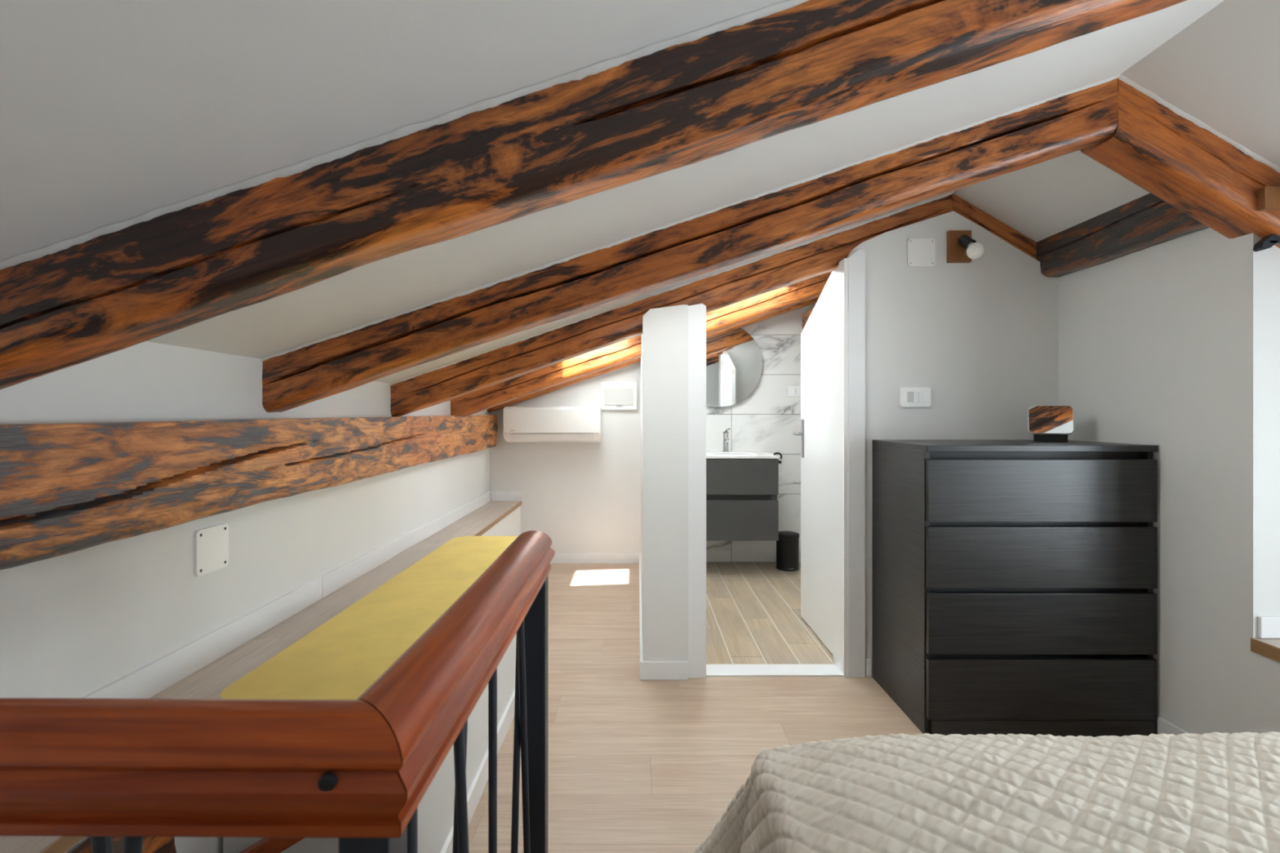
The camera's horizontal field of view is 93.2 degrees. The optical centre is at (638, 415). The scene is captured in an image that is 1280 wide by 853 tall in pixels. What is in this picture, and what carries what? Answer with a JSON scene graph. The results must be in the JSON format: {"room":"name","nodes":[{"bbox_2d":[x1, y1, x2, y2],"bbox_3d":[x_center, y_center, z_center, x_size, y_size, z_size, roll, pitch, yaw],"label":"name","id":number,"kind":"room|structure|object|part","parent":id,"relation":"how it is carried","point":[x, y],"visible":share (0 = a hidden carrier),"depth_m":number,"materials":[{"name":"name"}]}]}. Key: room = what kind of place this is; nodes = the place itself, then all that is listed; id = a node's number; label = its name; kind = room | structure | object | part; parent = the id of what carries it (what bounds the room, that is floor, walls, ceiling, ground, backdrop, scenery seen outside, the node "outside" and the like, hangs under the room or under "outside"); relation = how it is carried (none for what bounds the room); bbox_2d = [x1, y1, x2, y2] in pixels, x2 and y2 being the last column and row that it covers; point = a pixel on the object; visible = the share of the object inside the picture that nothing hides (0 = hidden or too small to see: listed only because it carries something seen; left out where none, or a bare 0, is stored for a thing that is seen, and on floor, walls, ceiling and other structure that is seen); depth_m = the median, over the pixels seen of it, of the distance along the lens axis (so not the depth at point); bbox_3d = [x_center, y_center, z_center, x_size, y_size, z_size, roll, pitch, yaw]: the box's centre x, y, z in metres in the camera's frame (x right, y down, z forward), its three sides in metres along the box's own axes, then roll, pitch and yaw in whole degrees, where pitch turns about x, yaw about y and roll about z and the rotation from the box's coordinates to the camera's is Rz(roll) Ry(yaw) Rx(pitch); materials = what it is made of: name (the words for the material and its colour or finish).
{"room":"attic bedroom","nodes":[
{"label":"attic bedroom","id":0,"kind":"room"},
{"bbox_2d":[0,341,489,697],"bbox_3d":[-1.200,1.175,1.750,0.180,3.050,6.000,0,0,0],"label":"wall","id":1,"kind":"structure","parent":0,"point":[74,624],"depth_m":1.44,"materials":[{"name":"white paint"}]},
{"bbox_2d":[193,523,228,576],"bbox_3d":[-1.105,0.345,1.568,0.010,0.116,0.118,0,0,0],"label":"cover plate","id":2,"kind":"object","parent":1,"relation":"attached to","point":[211,544],"visible":1,"depth_m":1.56,"materials":[{"name":"white plastic"}]},
{"bbox_2d":[0,414,497,569],"bbox_3d":[-1.113,0.126,2.341,0.152,0.268,4.282,0,0,0],"label":"beam","id":3,"kind":"structure","parent":1,"relation":"attached to","point":[65,488],"depth_m":1.35,"materials":[{"name":"brown wood"}]},
{"bbox_2d":[0,501,521,852],"bbox_3d":[-0.989,1.118,2.485,0.242,0.964,4.070,0,0,0],"label":"wall ledge","id":4,"kind":"object","parent":1,"relation":"attached to","point":[494,518],"visible":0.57,"depth_m":1.76,"materials":[{"name":"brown wood"}]},
{"bbox_2d":[71,836,176,852],"bbox_3d":[-0.829,0.746,0.765,0.095,0.155,0.532,0,0,0],"label":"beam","id":5,"kind":"structure","parent":4,"relation":"attached to","point":[150,844],"depth_m":0.97,"materials":[{"name":"brown wood"}]},
{"bbox_2d":[81,491,490,698],"bbox_3d":[-1.104,0.599,1.728,0.012,0.075,5.556,0,0,0],"label":"baseboard","id":6,"kind":"structure","parent":1,"relation":"attached to","point":[151,679],"depth_m":1.73,"materials":[{"name":"white paint"}]},
{"bbox_2d":[0,0,1279,385],"bbox_3d":[0.700,-0.474,1.777,4.100,0.955,6.055,0,0,0],"label":"ceiling","id":7,"kind":"structure","parent":0,"point":[116,115],"depth_m":0.85,"materials":[{"name":"white paint"}]},
{"bbox_2d":[0,0,1186,389],"bbox_3d":[0.090,-0.493,0.929,2.503,0.978,0.128,0,0,1],"label":"beam","id":8,"kind":"structure","parent":7,"relation":"attached to","point":[809,62],"depth_m":0.88,"materials":[{"name":"brown wood"}]},
{"bbox_2d":[450,271,831,417],"bbox_3d":[0.090,-0.458,3.558,2.513,1.007,0.119,0,0,4],"label":"beam","id":9,"kind":"structure","parent":7,"relation":"attached to","point":[629,349],"depth_m":3.52,"materials":[{"name":"brown wood"}]},
{"bbox_2d":[487,296,819,412],"bbox_3d":[0.090,-0.485,4.426,2.511,0.953,0.117,0,0,3],"label":"beam","id":10,"kind":"structure","parent":7,"relation":"attached to","point":[814,300],"depth_m":4.40,"materials":[{"name":"brown wood"}]},
{"bbox_2d":[390,194,952,416],"bbox_3d":[0.090,-0.481,2.707,2.510,1.005,0.128,0,0,3],"label":"beam","id":11,"kind":"structure","parent":7,"relation":"attached to","point":[823,255],"depth_m":2.66,"materials":[{"name":"brown wood"}]},
{"bbox_2d":[262,78,1118,412],"bbox_3d":[0.090,-0.488,1.800,2.507,0.987,0.128,0,0,2],"label":"beam","id":12,"kind":"structure","parent":7,"relation":"attached to","point":[1079,120],"depth_m":1.74,"materials":[{"name":"brown wood"}]},
{"bbox_2d":[951,193,1036,259],"bbox_3d":[1.571,-0.762,2.642,0.459,0.448,0.124,0,0,0],"label":"beam","id":13,"kind":"structure","parent":7,"relation":"attached to","point":[1010,235],"depth_m":2.58,"materials":[{"name":"brown wood"}]},
{"bbox_2d":[1080,77,1279,248],"bbox_3d":[1.896,-0.559,1.764,1.108,0.849,0.155,0,0,0],"label":"beam","id":14,"kind":"structure","parent":7,"relation":"attached to","point":[1179,162],"depth_m":1.69,"materials":[{"name":"brown wood"}]},
{"bbox_2d":[1257,186,1279,211],"bbox_3d":[1.817,-0.593,1.642,0.091,0.102,0.189,0,0,-44],"label":"wall lamp","id":15,"kind":"object","parent":14,"relation":"attached to","point":[1268,197],"visible":1,"depth_m":1.67,"materials":[{"name":"brown wood"}]},
{"bbox_2d":[489,302,816,562],"bbox_3d":[0.445,0.000,4.610,3.110,2.400,0.180,0,0,0],"label":"wall","id":16,"kind":"structure","parent":0,"point":[585,496],"depth_m":4.52,"materials":[{"name":"white paint"}]},
{"bbox_2d":[490,491,521,501],"bbox_3d":[-0.983,0.599,4.514,0.230,0.075,0.012,0,0,0],"label":"baseboard","id":17,"kind":"structure","parent":16,"relation":"attached to","point":[495,495],"depth_m":4.51,"materials":[{"name":"white paint"}]},
{"bbox_2d":[502,406,601,442],"bbox_3d":[-0.619,0.064,4.419,0.694,0.263,0.201,0,0,0],"label":"air conditioner","id":18,"kind":"object","parent":16,"relation":"attached to","point":[520,424],"visible":1,"depth_m":4.32,"materials":[{"name":"white plastic"}]},
{"bbox_3d":[-0.619,0.036,4.322,0.686,0.169,0.007,0,0,0],"label":"panel","id":19,"kind":"part","parent":18,"relation":"part of","materials":[{"name":"white plastic"}]},
{"bbox_2d":[550,553,639,563],"bbox_3d":[-0.423,1.062,4.514,0.883,0.075,0.012,0,0,0],"label":"baseboard","id":20,"kind":"structure","parent":16,"relation":"attached to","point":[558,557],"depth_m":4.51,"materials":[{"name":"white paint"}]},
{"bbox_2d":[600,382,636,409],"bbox_3d":[-0.143,-0.150,4.497,0.262,0.206,0.046,0,0,0],"label":"box","id":21,"kind":"object","parent":16,"relation":"attached to","point":[614,395],"visible":0.98,"depth_m":4.49,"materials":[{"name":"white plastic"}]},
{"bbox_3d":[-0.143,-0.142,4.485,0.214,0.125,0.006,0,0,0],"label":"door","id":22,"kind":"part","parent":21,"relation":"part of","materials":[{"name":"grey plastic"}]},
{"bbox_2d":[706,328,762,407],"bbox_3d":[0.614,-0.383,4.536,0.632,0.632,0.028,0,0,0],"label":"round mirror","id":23,"kind":"object","parent":16,"relation":"attached to","point":[734,361],"visible":0.58,"depth_m":4.52,"materials":[{"name":"silver mirror"}]},
{"bbox_2d":[706,451,779,540],"bbox_3d":[0.647,0.554,4.316,0.613,0.579,0.465,0,0,0],"label":"bathroom vanity","id":24,"kind":"object","parent":16,"relation":"attached to","point":[742,487],"visible":0.69,"depth_m":4.09,"materials":[{"name":"grey paint"}]},
{"bbox_2d":[722,427,729,452],"bbox_3d":[0.648,0.178,4.422,0.052,0.179,0.148,0,0,0],"label":"tap","id":25,"kind":"object","parent":24,"relation":"on","point":[726,440],"visible":0.96,"depth_m":4.45,"materials":[{"name":"silver metal"}]},
{"bbox_3d":[0.647,0.413,4.099,0.605,0.242,0.019,0,0,0],"label":"drawer","id":26,"kind":"part","parent":24,"relation":"part of","materials":[{"name":"grey paint"}]},
{"bbox_3d":[0.647,0.708,4.099,0.605,0.272,0.019,0,0,0],"label":"drawer","id":27,"kind":"part","parent":24,"relation":"part of","materials":[{"name":"grey paint"}]},
{"bbox_2d":[706,451,779,458],"bbox_3d":[0.647,0.278,4.316,0.613,0.020,0.465,0,0,0],"label":"basin","id":28,"kind":"object","parent":24,"relation":"in","point":[709,455],"depth_m":4.13,"materials":[{"name":"white ceramic"}]},
{"bbox_2d":[773,452,782,463],"bbox_3d":[0.956,0.288,4.154,0.063,0.080,0.041,0,0,0],"label":"towel ring","id":29,"kind":"object","parent":24,"relation":"attached to","point":[779,453],"visible":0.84,"depth_m":4.14,"materials":[{"name":"black metal"}]},
{"bbox_2d":[787,386,800,396],"bbox_3d":[1.183,-0.185,4.546,0.116,0.080,0.008,0,0,0],"label":"wall socket","id":30,"kind":"object","parent":16,"relation":"attached to","point":[793,391],"visible":0.8,"depth_m":4.54,"materials":[{"name":"white paint"}]},
{"bbox_2d":[802,307,813,328],"bbox_3d":[1.295,-0.696,3.925,0.127,0.128,1.250,0,0,0],"label":"beam","id":31,"kind":"structure","parent":16,"relation":"attached to","point":[806,316],"depth_m":4.45,"materials":[{"name":"brown wood"}]},
{"bbox_2d":[640,304,688,661],"bbox_3d":[0.115,0.250,3.540,0.190,1.900,2.020,0,0,0],"label":"wall partition","id":32,"kind":"structure","parent":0,"point":[664,336],"depth_m":2.53,"materials":[{"name":"white paint"}]},
{"bbox_2d":[639,553,642,662],"bbox_3d":[0.014,1.062,3.514,0.012,0.075,1.989,0,0,0],"label":"baseboard","id":33,"kind":"structure","parent":32,"relation":"attached to","point":[640,578],"depth_m":3.20,"materials":[{"name":"white paint"}]},
{"bbox_2d":[640,661,688,679],"bbox_3d":[0.108,1.062,2.524,0.200,0.075,0.012,0,0,0],"label":"baseboard","id":34,"kind":"structure","parent":32,"relation":"attached to","point":[649,670],"depth_m":2.52,"materials":[{"name":"white paint"}]},
{"bbox_2d":[688,303,706,678],"bbox_3d":[0.248,0.314,2.619,0.076,1.572,0.162,0,0,0],"label":"trim","id":35,"kind":"structure","parent":32,"relation":"attached to","point":[696,313],"depth_m":2.54,"materials":[{"name":"white paint"}]},
{"bbox_2d":[468,562,922,852],"bbox_3d":[0.695,1.160,1.750,4.010,0.120,6.000,0,0,0],"label":"floor","id":36,"kind":"structure","parent":0,"point":[635,765],"depth_m":2.23,"materials":[{"name":"brown wood"}]},
{"bbox_2d":[0,530,555,852],"bbox_3d":[-0.637,0.662,0.810,0.946,0.875,0.764,0,0,0],"label":"stair railing","id":37,"kind":"object","parent":36,"relation":"on","point":[357,772],"visible":1,"depth_m":0.45,"materials":[{"name":"brown wood"}]},
{"bbox_3d":[-0.637,0.265,0.470,0.946,0.081,0.083,0,0,0],"label":"handrail","id":38,"kind":"part","parent":37,"relation":"part of","materials":[{"name":"brown wood"}]},
{"bbox_3d":[-0.205,0.702,0.470,0.038,0.796,0.038,0,0,0],"label":"post","id":39,"kind":"part","parent":37,"relation":"part of","materials":[{"name":"black metal"}]},
{"bbox_3d":[-0.205,0.266,0.811,0.083,0.082,0.763,0,0,0],"label":"handrail","id":40,"kind":"part","parent":37,"relation":"part of","materials":[{"name":"brown wood"}]},
{"bbox_3d":[-0.195,0.702,1.160,0.040,0.796,0.040,0,0,0],"label":"post","id":41,"kind":"part","parent":37,"relation":"part of","materials":[{"name":"black metal"}]},
{"bbox_2d":[222,632,516,852],"bbox_3d":[-0.660,1.123,2.097,0.414,0.955,1.670,0,0,0],"label":"wall","id":42,"kind":"structure","parent":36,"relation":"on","point":[436,807],"depth_m":1.52,"materials":[{"name":"white paint"}]},
{"bbox_2d":[239,837,304,852],"bbox_3d":[-0.670,0.820,1.224,0.351,0.228,0.078,0,0,0],"label":"handrail","id":43,"kind":"object","parent":42,"relation":"attached to","point":[266,845],"visible":0.12,"depth_m":1.19,"materials":[{"name":"brown wood"}]},
{"bbox_2d":[220,536,517,699],"bbox_3d":[-0.671,0.612,2.076,0.418,0.062,1.700,0,0,0],"label":"cushion","id":44,"kind":"object","parent":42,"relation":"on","point":[340,659],"visible":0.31,"depth_m":1.62,"materials":[{"name":"yellow fabric"}]},
{"bbox_3d":[-0.459,1.062,2.098,0.012,0.075,1.668,0,0,0],"label":"skirting","id":45,"kind":"part","parent":42,"relation":"part of","materials":[{"name":"white paint"}]},
{"bbox_2d":[776,530,799,571],"bbox_3d":[1.077,0.968,4.360,0.166,0.265,0.166,0,0,44],"label":"pedal bin","id":46,"kind":"object","parent":36,"relation":"on","point":[788,544],"visible":0.94,"depth_m":4.29,"materials":[{"name":"black metal"}]},
{"bbox_3d":[1.077,0.853,4.360,0.166,0.036,0.166,0,0,0],"label":"lid","id":47,"kind":"part","parent":46,"relation":"part of","materials":[{"name":"black"}]},
{"bbox_2d":[872,440,1157,737],"bbox_3d":[1.379,0.600,2.303,0.787,1.000,0.485,0,0,0],"label":"dresser","id":48,"kind":"object","parent":36,"relation":"on","point":[1014,581],"visible":0.94,"depth_m":2.06,"materials":[{"name":"black wood"}]},
{"bbox_3d":[0.994,0.611,2.312,0.018,0.978,0.465,0,0,0],"label":"panel","id":49,"kind":"part","parent":48,"relation":"part of","materials":[{"name":"black wood"}]},
{"bbox_3d":[1.379,0.933,2.069,0.780,0.204,0.018,0,0,0],"label":"drawer","id":50,"kind":"part","parent":48,"relation":"part of","materials":[{"name":"black wood"}]},
{"bbox_3d":[1.379,0.710,2.069,0.780,0.207,0.018,0,0,0],"label":"drawer","id":51,"kind":"part","parent":48,"relation":"part of","materials":[{"name":"black wood"}]},
{"bbox_3d":[1.379,0.483,2.069,0.780,0.209,0.018,0,0,0],"label":"drawer","id":52,"kind":"part","parent":48,"relation":"part of","materials":[{"name":"black wood"}]},
{"bbox_3d":[1.379,0.256,2.069,0.780,0.213,0.018,0,0,0],"label":"drawer","id":53,"kind":"part","parent":48,"relation":"part of","materials":[{"name":"black wood"}]},
{"bbox_2d":[1027,405,1073,441],"bbox_3d":[1.615,0.030,2.373,0.150,0.141,0.083,0,0,19],"label":"mirror","id":54,"kind":"object","parent":48,"relation":"on","point":[1046,423],"visible":0.96,"depth_m":2.35,"materials":[{"name":"silver mirror"}]},
{"bbox_3d":[1.763,0.611,2.312,0.018,0.978,0.465,0,0,0],"label":"panel","id":55,"kind":"part","parent":48,"relation":"part of","materials":[{"name":"black wood"}]},
{"bbox_3d":[1.002,0.854,0.032,1.475,0.490,2.025,0,0,0],"label":"bed","id":56,"kind":"object","parent":36,"relation":"on","visible":0},
{"bbox_2d":[691,731,1279,852],"bbox_3d":[0.893,0.778,0.144,1.710,0.458,2.249,0,0,0],"label":"coverlet","id":57,"kind":"object","parent":56,"relation":"on","point":[1213,792],"visible":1,"depth_m":0.91,"materials":[{"name":"beige fabric"}]},
{"bbox_2d":[846,211,1058,675],"bbox_3d":[1.333,0.166,2.640,0.895,2.068,0.160,0,0,0],"label":"wall","id":58,"kind":"structure","parent":0,"point":[982,334],"depth_m":2.56,"materials":[{"name":"white paint"}]},
{"bbox_2d":[706,664,844,676],"bbox_3d":[0.586,1.103,2.610,0.599,0.018,0.114,0,0,0],"label":"threshold","id":59,"kind":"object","parent":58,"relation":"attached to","point":[712,670],"depth_m":2.60,"materials":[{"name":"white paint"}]},
{"bbox_2d":[792,271,832,654],"bbox_3d":[0.878,0.203,3.000,0.096,1.773,0.600,0,0,0],"label":"door","id":60,"kind":"structure","parent":58,"relation":"in","point":[815,433],"depth_m":2.99,"materials":[{"name":"white paint"}]},
{"bbox_3d":[0.857,0.095,3.201,0.053,0.017,0.123,0,0,0],"label":"lever","id":61,"kind":"part","parent":60,"relation":"part of","materials":[{"name":"silver metal"}]},
{"bbox_3d":[0.885,0.121,3.255,0.006,0.206,0.040,0,0,0],"label":"handle plate","id":62,"kind":"part","parent":60,"relation":"part of","materials":[{"name":"silver metal"}]},
{"bbox_2d":[832,257,848,676],"bbox_3d":[0.877,0.217,2.624,0.018,1.765,0.152,0,0,0],"label":"trim","id":63,"kind":"structure","parent":58,"relation":"attached to","point":[840,274],"depth_m":2.58,"materials":[{"name":"white paint"}]},
{"bbox_2d":[848,249,865,677],"bbox_3d":[0.920,0.200,2.553,0.069,1.800,0.016,0,0,0],"label":"trim","id":64,"kind":"structure","parent":58,"relation":"attached to","point":[856,262],"depth_m":2.54,"materials":[{"name":"white paint"}]},
{"bbox_2d":[865,657,871,676],"bbox_3d":[0.973,1.062,2.554,0.025,0.075,0.012,0,0,0],"label":"baseboard","id":65,"kind":"structure","parent":58,"relation":"attached to","point":[868,660],"depth_m":2.55,"materials":[{"name":"white paint"}]},
{"bbox_2d":[899,386,930,406],"bbox_3d":[1.170,-0.080,2.553,0.128,0.082,0.014,0,0,0],"label":"light switch","id":66,"kind":"object","parent":58,"relation":"attached to","point":[908,396],"visible":1,"depth_m":2.55,"materials":[{"name":"white plastic"}]},
{"bbox_2d":[906,238,935,266],"bbox_3d":[1.197,-0.691,2.556,0.116,0.116,0.007,0,0,0],"label":"cover plate","id":67,"kind":"object","parent":58,"relation":"attached to","point":[920,251],"visible":1,"depth_m":2.55,"materials":[{"name":"white plastic"}]},
{"bbox_2d":[946,230,985,262],"bbox_3d":[1.357,-0.709,2.494,0.102,0.141,0.132,0,0,0],"label":"wall lamp","id":68,"kind":"object","parent":58,"relation":"attached to","point":[961,247],"visible":1,"depth_m":2.54,"materials":[{"name":"brown wood"}]},
{"bbox_3d":[1.353,-0.713,2.549,0.094,0.132,0.022,0,0,0],"label":"plate","id":69,"kind":"part","parent":68,"relation":"part of","materials":[{"name":"brown wood"}]},
{"bbox_2d":[958,234,976,248],"bbox_3d":[1.360,-0.718,2.500,0.045,0.070,0.071,0,0,-16],"label":"socket","id":70,"kind":"object","parent":68,"relation":"attached to","point":[965,241],"depth_m":2.49,"materials":[{"name":"black"}]},
{"bbox_3d":[1.374,-0.678,2.465,0.068,0.080,0.073,0,0,0],"label":"bulb","id":71,"kind":"part","parent":68,"relation":"part of","materials":[{"name":"white glass"}]},
{"bbox_2d":[1058,227,1279,734],"bbox_3d":[2.240,0.150,1.750,0.920,2.100,6.000,0,0,0],"label":"wall","id":72,"kind":"structure","parent":0,"point":[1173,345],"depth_m":1.91,"materials":[{"name":"white paint"}]},
{"bbox_2d":[1035,193,1208,277],"bbox_3d":[1.781,-0.662,2.200,0.173,0.159,0.802,0,0,0],"label":"beam","id":73,"kind":"structure","parent":72,"relation":"on","point":[1146,221],"depth_m":2.17,"materials":[{"name":"brown wood"}]},
{"bbox_2d":[1157,716,1187,735],"bbox_3d":[1.774,1.062,1.580,0.012,0.075,0.960,0,0,0],"label":"baseboard","id":74,"kind":"structure","parent":72,"relation":"attached to","point":[1164,726],"depth_m":2.02,"materials":[{"name":"white paint"}]},
{"bbox_2d":[1250,637,1279,662],"bbox_3d":[2.095,0.661,0.650,0.649,0.038,2.199,0,0,0],"label":"window sill","id":75,"kind":"structure","parent":72,"relation":"attached to","point":[1269,648],"depth_m":1.71,"materials":[{"name":"brown wood"}]},
{"bbox_2d":[1253,233,1279,252],"bbox_3d":[1.908,-0.530,1.725,0.284,0.140,0.050,0,0,0],"label":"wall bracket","id":76,"kind":"object","parent":72,"relation":"attached to","point":[1267,242],"visible":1,"depth_m":1.71,"materials":[{"name":"black metal"}]},
{"bbox_3d":[2.480,-0.010,0.630,0.120,1.380,2.260,0,0,0],"label":"wall","id":77,"kind":"structure","parent":0,"visible":0},
{"bbox_2d":[1257,615,1279,638],"bbox_3d":[2.106,0.609,1.745,0.628,0.062,0.012,0,0,0],"label":"baseboard","id":78,"kind":"structure","parent":77,"relation":"attached to","point":[1268,626],"depth_m":1.74,"materials":[{"name":"white paint"}]}
]}

